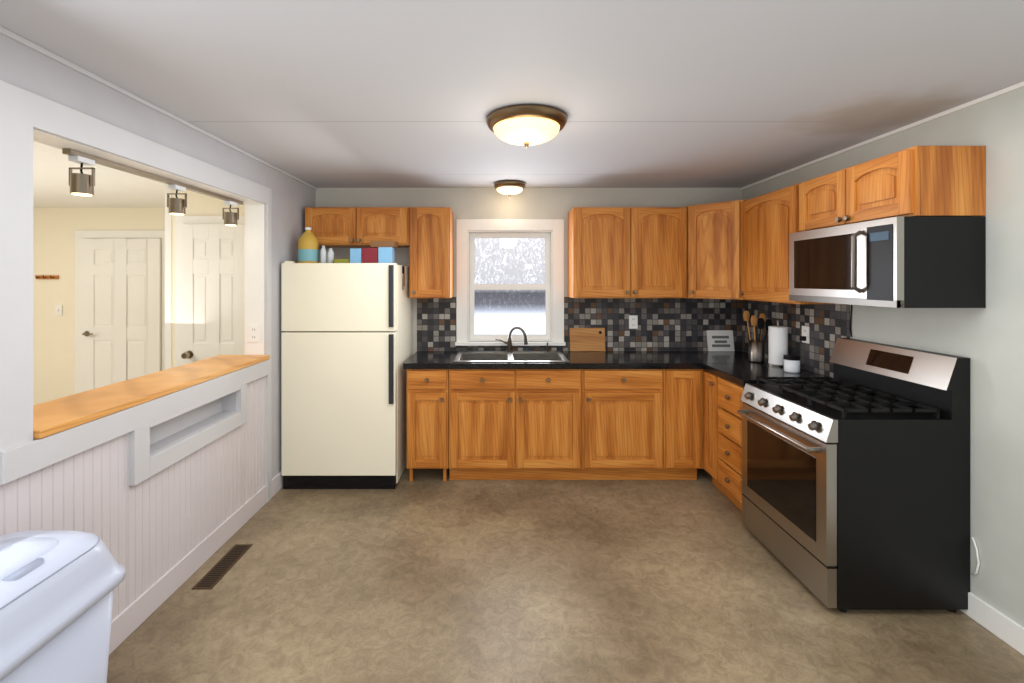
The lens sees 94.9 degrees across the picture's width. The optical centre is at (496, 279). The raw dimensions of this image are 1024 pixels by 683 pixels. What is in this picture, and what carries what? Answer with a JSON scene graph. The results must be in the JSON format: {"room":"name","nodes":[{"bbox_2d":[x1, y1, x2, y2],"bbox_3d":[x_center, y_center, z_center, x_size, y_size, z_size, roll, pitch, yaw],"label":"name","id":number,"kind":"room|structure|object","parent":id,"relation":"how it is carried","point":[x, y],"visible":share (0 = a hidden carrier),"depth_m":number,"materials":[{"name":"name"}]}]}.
{"room":"kitchen","nodes":[
{"label":"kitchen","id":0,"kind":"room"},
{"bbox_2d":[33,208,164,404],"bbox_3d":[-4.309,0.364,5.200,5.383,2.372,0.140,0,0,0],"label":"wall","id":1,"kind":"structure","parent":0,"point":[54,229],"depth_m":5.13,"materials":[{"name":"beige paint"}]},
{"bbox_2d":[35,275,58,278],"bbox_3d":[-4.900,-0.030,5.099,0.240,0.041,0.056,0,0,0],"label":"key rack","id":2,"kind":"object","parent":1,"relation":"attached to","point":[46,276],"depth_m":5.11,"materials":[{"name":"brown wood"}]},
{"bbox_2d":[55,305,61,315],"bbox_3d":[-4.780,0.330,5.120,0.075,0.118,0.014,0,0,0],"label":"light switch","id":3,"kind":"object","parent":1,"relation":"attached to","point":[58,310],"visible":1,"depth_m":5.12,"materials":[{"name":"white plastic"}]},
{"bbox_2d":[75,230,164,393],"bbox_3d":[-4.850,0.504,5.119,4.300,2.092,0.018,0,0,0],"label":"door frame","id":4,"kind":"structure","parent":1,"relation":"attached to","point":[79,234],"depth_m":5.11,"materials":[{"name":"white paint"}]},
{"bbox_2d":[81,238,161,391],"bbox_3d":[-4.075,0.547,5.077,0.853,1.999,0.096,0,0,0],"label":"entry door","id":5,"kind":"structure","parent":1,"relation":"in","point":[121,309],"depth_m":5.08,"materials":[{"name":"white paint"}]},
{"bbox_2d":[0,33,315,478],"bbox_3d":[-1.685,0.364,0.995,0.137,2.372,6.390,0,0,0],"label":"wall","id":6,"kind":"structure","parent":0,"point":[22,66],"depth_m":2.53,"materials":[{"name":"grey paint"}]},
{"bbox_2d":[0,376,265,620],"bbox_3d":[-1.602,1.020,0.536,0.030,0.820,5.471,0,0,0],"label":"wainscoting","id":7,"kind":"structure","parent":6,"relation":"attached to","point":[150,531],"depth_m":2.14,"materials":[{"name":"white wood"}]},
{"bbox_2d":[0,80,271,501],"bbox_3d":[-1.601,0.453,2.417,0.037,2.195,1.829,0,0,0],"label":"trim","id":8,"kind":"structure","parent":6,"relation":"attached to","point":[24,113],"depth_m":1.73,"materials":[{"name":"white wood"}]},
{"bbox_2d":[33,129,263,354],"bbox_3d":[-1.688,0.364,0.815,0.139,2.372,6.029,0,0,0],"label":"trim","id":9,"kind":"structure","parent":6,"relation":"attached to","point":[253,262],"depth_m":3.27,"materials":[{"name":"white paint"}]},
{"bbox_2d":[33,355,269,438],"bbox_3d":[-1.752,0.535,2.446,0.349,0.030,1.642,0,0,0],"label":"countertop","id":10,"kind":"structure","parent":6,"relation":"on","point":[52,417],"depth_m":2.15,"materials":[{"name":"brown wood"}]},
{"bbox_2d":[62,149,242,225],"bbox_3d":[-1.722,-0.440,2.520,0.100,0.172,1.280,0,0,0],"label":"light","id":11,"kind":"object","parent":6,"relation":"attached to","point":[81,184],"visible":1,"depth_m":2.24,"materials":[{"name":"silver metal"}]},
{"bbox_2d":[0,26,316,189],"bbox_3d":[-1.609,-0.812,0.995,0.014,0.020,6.388,0,0,0],"label":"trim","id":12,"kind":"structure","parent":6,"relation":"attached to","point":[38,48],"depth_m":2.01,"materials":[{"name":"white paint"}]},
{"bbox_2d":[109,479,272,654],"bbox_3d":[-1.605,1.488,0.536,0.023,0.125,5.472,0,0,0],"label":"baseboard","id":13,"kind":"structure","parent":6,"relation":"attached to","point":[134,615],"depth_m":2.37,"materials":[{"name":"white paint"}]},
{"bbox_2d":[249,325,259,341],"bbox_3d":[-1.687,0.370,3.263,0.075,0.118,0.008,0,0,0],"label":"electrical outlet","id":14,"kind":"object","parent":6,"relation":"attached to","point":[254,333],"depth_m":3.26,"materials":[{"name":"white plastic"}]},
{"bbox_2d":[272,471,282,495],"bbox_3d":[-1.609,1.488,3.760,0.016,0.125,0.859,0,0,0],"label":"baseboard","id":15,"kind":"structure","parent":6,"relation":"attached to","point":[277,479],"depth_m":3.43,"materials":[{"name":"white paint"}]},
{"bbox_2d":[172,190,243,367],"bbox_3d":[-2.230,0.364,4.479,0.940,2.372,1.298,0,0,0],"label":"wall","id":16,"kind":"structure","parent":0,"point":[198,204],"depth_m":3.83,"materials":[{"name":"beige paint"}]},
{"bbox_2d":[165,184,243,369],"bbox_3d":[-2.327,0.364,3.819,0.754,2.372,0.018,0,0,0],"label":"door frame","id":17,"kind":"structure","parent":16,"relation":"attached to","point":[180,221],"depth_m":3.81,"materials":[{"name":"white paint"}]},
{"bbox_2d":[181,224,243,364],"bbox_3d":[-2.280,0.548,3.769,0.524,1.998,0.111,0,0,0],"label":"closet door","id":18,"kind":"structure","parent":16,"relation":"in","point":[212,290],"depth_m":3.78,"materials":[{"name":"white paint"}]},
{"bbox_2d":[0,0,1023,207],"bbox_3d":[-2.382,-0.856,1.465,9.436,0.132,7.630,0,0,0],"label":"ceiling","id":19,"kind":"structure","parent":0,"point":[639,93],"depth_m":1.91,"materials":[{"name":"white paint"}]},
{"bbox_2d":[494,180,525,197],"bbox_3d":[0.108,-0.759,3.990,0.270,0.125,0.270,0,0,0],"label":"light","id":20,"kind":"object","parent":19,"relation":"attached to","point":[509,188],"visible":1,"depth_m":3.90,"materials":[{"name":"brown"}]},
{"bbox_2d":[486,104,566,148],"bbox_3d":[0.150,-0.744,2.390,0.410,0.155,0.410,0,0,0],"label":"ceiling light","id":21,"kind":"object","parent":19,"relation":"attached to","point":[526,125],"visible":1,"depth_m":2.27,"materials":[{"name":"brown"}]},
{"bbox_2d":[316,188,741,370],"bbox_3d":[0.354,0.364,4.260,3.944,2.372,0.140,0,0,0],"label":"wall","id":22,"kind":"structure","parent":0,"point":[525,203],"depth_m":4.19,"materials":[{"name":"grey paint"}]},
{"bbox_2d":[305,207,408,247],"bbox_3d":[-1.156,-0.444,4.022,0.859,0.313,0.333,0,0,0],"label":"upper cabinet","id":23,"kind":"object","parent":22,"relation":"attached to","point":[333,227],"depth_m":3.86,"materials":[{"name":"brown wood"}]},
{"bbox_2d":[405,207,453,297],"bbox_3d":[-0.555,-0.225,4.022,0.337,0.751,0.333,0,0,0],"label":"upper cabinet","id":24,"kind":"object","parent":22,"relation":"attached to","point":[431,229],"depth_m":3.86,"materials":[{"name":"brown wood"}]},
{"bbox_2d":[455,219,565,345],"bbox_3d":[0.117,0.020,4.239,0.975,1.119,0.187,0,0,0],"label":"window","id":25,"kind":"structure","parent":22,"relation":"in","point":[469,231],"depth_m":4.17,"materials":[{"name":"white paint"}]},
{"bbox_2d":[417,297,740,350],"bbox_3d":[0.736,0.380,4.186,2.899,0.500,0.007,0,0,0],"label":"tile backsplash","id":26,"kind":"structure","parent":22,"relation":"attached to","point":[674,324],"depth_m":4.18,"materials":[{"name":"tile"}]},
{"bbox_2d":[629,315,637,328],"bbox_3d":[1.212,0.374,4.178,0.075,0.118,0.008,0,0,0],"label":"outlet","id":27,"kind":"object","parent":26,"relation":"attached to","point":[633,321],"visible":1,"depth_m":4.18,"materials":[{"name":"white plastic"}]},
{"bbox_2d":[568,206,688,297],"bbox_3d":[1.098,-0.225,4.022,0.937,0.751,0.333,0,0,0],"label":"upper cabinet","id":28,"kind":"object","parent":22,"relation":"attached to","point":[614,252],"depth_m":3.86,"materials":[{"name":"brown wood"}]},
{"bbox_2d":[689,204,700,297],"bbox_3d":[1.716,-0.231,3.720,0.286,0.739,0.287,0,0,0],"label":"upper cabinet","id":29,"kind":"object","parent":22,"relation":"attached to","point":[694,210],"depth_m":3.81,"materials":[{"name":"brown wood"}]},
{"bbox_2d":[107,465,1023,682],"bbox_3d":[-2.382,1.600,1.465,9.436,0.100,7.630,0,0,0],"label":"floor","id":30,"kind":"structure","parent":0,"point":[427,576],"depth_m":2.23,"materials":[{"name":"plastic"}]},
{"bbox_2d":[0,530,124,682],"bbox_3d":[-1.364,1.151,1.257,0.408,0.798,0.498,0,0,0],"label":"trash can","id":31,"kind":"object","parent":30,"relation":"on","point":[55,628],"visible":0.75,"depth_m":1.29,"materials":[{"name":"grey plastic"}]},
{"bbox_2d":[0,534,99,609],"bbox_3d":[-1.364,0.771,1.257,0.333,0.050,0.427,0,0,0],"label":"lid","id":32,"kind":"object","parent":31,"relation":"attached to","point":[19,557],"visible":0.79,"depth_m":1.28,"materials":[{"name":"grey plastic"}]},
{"bbox_2d":[192,544,252,588],"bbox_3d":[-1.480,1.548,2.551,0.100,0.004,0.395,0,0,0],"label":"floor vent","id":33,"kind":"object","parent":30,"relation":"in","point":[222,567],"visible":1,"depth_m":2.53,"materials":[{"name":"brown metal"}]},
{"bbox_2d":[281,261,411,488],"bbox_3d":[-1.171,0.705,3.794,0.846,1.690,0.712,0,0,0],"label":"fridge","id":34,"kind":"object","parent":30,"relation":"on","point":[346,344],"visible":1,"depth_m":3.47,"materials":[{"name":"beige metal"}]},
{"bbox_2d":[297,227,318,262],"bbox_3d":[-1.470,-0.262,3.660,0.155,0.291,0.155,0,0,0],"label":"water jug","id":35,"kind":"object","parent":34,"relation":"on","point":[308,248],"visible":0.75,"depth_m":3.60,"materials":[{"name":"yellow plastic"}]},
{"bbox_2d":[320,246,333,262],"bbox_3d":[-1.318,-0.191,3.652,0.098,0.149,0.067,0,0,0],"label":"bottle","id":36,"kind":"object","parent":34,"relation":"on","point":[330,255],"visible":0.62,"depth_m":3.63,"materials":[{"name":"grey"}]},
{"bbox_2d":[402,266,404,289],"bbox_3d":[-0.741,-0.015,3.737,0.012,0.190,0.075,0,0,0],"label":"keys","id":37,"kind":"object","parent":34,"relation":"attached to","point":[403,276],"visible":0.98,"depth_m":3.72,"materials":[{"name":"black"}]},
{"bbox_2d":[407,369,450,480],"bbox_3d":[-0.530,1.113,3.876,0.321,0.874,0.623,0,0,0],"label":"base cabinet","id":38,"kind":"object","parent":30,"relation":"on","point":[428,390],"depth_m":3.56,"materials":[{"name":"brown wood"}]},
{"bbox_2d":[451,369,582,479],"bbox_3d":[0.139,1.113,3.876,1.018,0.874,0.623,0,0,0],"label":"base cabinet","id":39,"kind":"object","parent":30,"relation":"on","point":[573,424],"depth_m":3.57,"materials":[{"name":"brown wood"}]},
{"bbox_2d":[403,351,767,368],"bbox_3d":[0.736,0.652,3.868,2.892,0.045,0.634,0,0,0],"label":"countertop","id":40,"kind":"structure","parent":39,"relation":"on","point":[420,359],"depth_m":3.63,"materials":[{"name":"black stone"}]},
{"bbox_2d":[453,351,568,361],"bbox_3d":[0.110,0.722,3.870,0.893,0.197,0.550,0,0,0],"label":"sink","id":41,"kind":"object","parent":40,"relation":"in","point":[505,356],"visible":0.35,"depth_m":4.04,"materials":[{"name":"silver metal"}]},
{"bbox_2d":[495,326,548,351],"bbox_3d":[0.219,0.510,4.048,0.470,0.226,0.157,0,0,0],"label":"faucet","id":42,"kind":"object","parent":40,"relation":"on","point":[508,342],"visible":1,"depth_m":4.08,"materials":[{"name":"silver metal"}]},
{"bbox_2d":[569,328,604,350],"bbox_3d":[0.800,0.528,4.164,0.310,0.206,0.048,0,0,0],"label":"cutting board","id":43,"kind":"object","parent":40,"relation":"on","point":[587,339],"visible":1,"depth_m":4.15,"materials":[{"name":"brown wood"}]},
{"bbox_2d":[706,330,733,350],"bbox_3d":[1.975,0.538,4.156,0.230,0.184,0.044,0,0,0],"label":"sign","id":44,"kind":"object","parent":40,"relation":"on","point":[720,340],"visible":1,"depth_m":4.15,"materials":[{"name":"white"}]},
{"bbox_2d":[743,311,771,362],"bbox_3d":[2.007,0.434,3.615,0.187,0.390,0.119,0,0,0],"label":"utensil crock","id":45,"kind":"object","parent":40,"relation":"on","point":[756,351],"visible":0.98,"depth_m":3.58,"materials":[{"name":"silver metal"}]},
{"bbox_2d":[583,369,666,479],"bbox_3d":[0.958,1.113,3.876,0.620,0.874,0.623,0,0,0],"label":"base cabinet","id":46,"kind":"object","parent":30,"relation":"on","point":[625,410],"depth_m":3.57,"materials":[{"name":"brown wood"}]},
{"bbox_2d":[667,369,702,479],"bbox_3d":[1.421,1.113,3.876,0.305,0.874,0.623,0,0,0],"label":"base cabinet","id":47,"kind":"object","parent":30,"relation":"on","point":[684,386],"depth_m":3.57,"materials":[{"name":"brown wood"}]},
{"bbox_2d":[703,370,714,484],"bbox_3d":[1.869,1.113,3.460,0.627,0.874,0.252,0,0,0],"label":"base cabinet","id":48,"kind":"object","parent":30,"relation":"on","point":[708,378],"depth_m":3.47,"materials":[{"name":"brown wood"}]},
{"bbox_2d":[715,375,743,510],"bbox_3d":[1.869,1.113,3.151,0.627,0.874,0.367,0,0,0],"label":"base cabinet","id":49,"kind":"object","parent":30,"relation":"on","point":[728,394],"depth_m":3.17,"materials":[{"name":"brown wood"}]},
{"bbox_2d":[699,363,832,386],"bbox_3d":[1.861,0.652,3.247,0.642,0.045,0.570,0,0,0],"label":"countertop","id":50,"kind":"structure","parent":49,"relation":"on","point":[738,368],"depth_m":3.24,"materials":[{"name":"black stone"}]},
{"bbox_2d":[766,320,787,366],"bbox_3d":[2.075,0.460,3.470,0.150,0.340,0.150,0,0,0],"label":"paper towel","id":51,"kind":"object","parent":50,"relation":"on","point":[777,342],"visible":0.85,"depth_m":3.42,"materials":[{"name":"white paper"}]},
{"bbox_2d":[783,354,800,372],"bbox_3d":[2.020,0.574,3.220,0.098,0.112,0.100,0,0,0],"label":"jar","id":52,"kind":"object","parent":50,"relation":"on","point":[791,363],"visible":1,"depth_m":3.18,"materials":[{"name":"white ceramic"}]},
{"bbox_2d":[737,338,969,612],"bbox_3d":[1.824,0.955,2.549,0.717,1.190,0.763,0,0,0],"label":"stove","id":53,"kind":"object","parent":30,"relation":"on","point":[855,480],"visible":1,"depth_m":2.17,"materials":[{"name":"black metal"}]},
{"bbox_2d":[850,305,851,336],"bbox_3d":[2.179,0.228,2.892,0.008,0.246,0.018,0,0,0],"label":"trim","id":54,"kind":"structure","parent":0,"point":[851,321],"depth_m":2.89,"materials":[{"name":"black plastic"}]},
{"bbox_2d":[742,87,1023,626],"bbox_3d":[2.256,0.364,0.995,0.140,2.372,6.390,0,0,0],"label":"wall","id":55,"kind":"structure","parent":0,"point":[988,340],"depth_m":2.08,"materials":[{"name":"grey paint"}]},
{"bbox_2d":[700,184,832,303],"bbox_3d":[1.879,-0.231,3.546,0.611,0.762,1.284,0,0,0],"label":"upper cabinet","id":56,"kind":"object","parent":55,"relation":"attached to","point":[737,249],"depth_m":3.45,"materials":[{"name":"brown wood"}]},
{"bbox_2d":[741,300,849,376],"bbox_3d":[2.182,0.380,3.540,0.007,0.500,1.260,0,0,0],"label":"tile backsplash","id":57,"kind":"structure","parent":55,"relation":"attached to","point":[826,323],"depth_m":3.30,"materials":[{"name":"tile"}]},
{"bbox_2d":[800,326,808,343],"bbox_3d":[2.161,0.385,3.314,0.035,0.118,0.075,0,0,0],"label":"outlet","id":58,"kind":"object","parent":57,"relation":"attached to","point":[804,337],"visible":1,"depth_m":3.30,"materials":[{"name":"white plastic"}]},
{"bbox_2d":[741,81,1023,189],"bbox_3d":[2.178,-0.812,0.995,0.014,0.020,6.388,0,0,0],"label":"trim","id":59,"kind":"structure","parent":55,"relation":"attached to","point":[1021,84],"depth_m":2.49,"materials":[{"name":"white paint"}]},
{"bbox_2d":[797,146,985,231],"bbox_3d":[2.018,-0.444,2.497,0.333,0.313,0.796,0,0,0],"label":"upper cabinet","id":60,"kind":"object","parent":55,"relation":"attached to","point":[916,180],"depth_m":2.16,"materials":[{"name":"brown wood"}]},
{"bbox_2d":[789,216,985,307],"bbox_3d":[1.961,-0.079,2.487,0.445,0.410,0.775,0,0,0],"label":"microwave","id":61,"kind":"object","parent":60,"relation":"attached to","point":[917,262],"visible":1,"depth_m":2.11,"materials":[{"name":"black metal"}]},
{"bbox_2d":[971,537,979,574],"bbox_3d":[2.179,1.265,2.140,0.009,0.174,0.037,0,0,4],"label":"cord","id":62,"kind":"object","parent":55,"relation":"attached to","point":[978,563],"visible":1,"depth_m":2.13,"materials":[{"name":"white plastic"}]},
{"bbox_2d":[961,592,1023,654],"bbox_3d":[2.175,1.494,0.995,0.023,0.110,6.389,0,0,0],"label":"baseboard","id":63,"kind":"structure","parent":55,"relation":"attached to","point":[1006,629],"depth_m":2.04,"materials":[{"name":"white paint"}]},
{"label":"outside","id":64,"kind":"structure","parent":0,"visible":0},
{"bbox_2d":[474,238,544,333],"bbox_3d":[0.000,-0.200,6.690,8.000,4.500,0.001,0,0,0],"label":"window glass","id":65,"kind":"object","parent":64,"point":[536,327],"depth_m":6.69,"materials":[{"name":"clear glass"}]}
]}

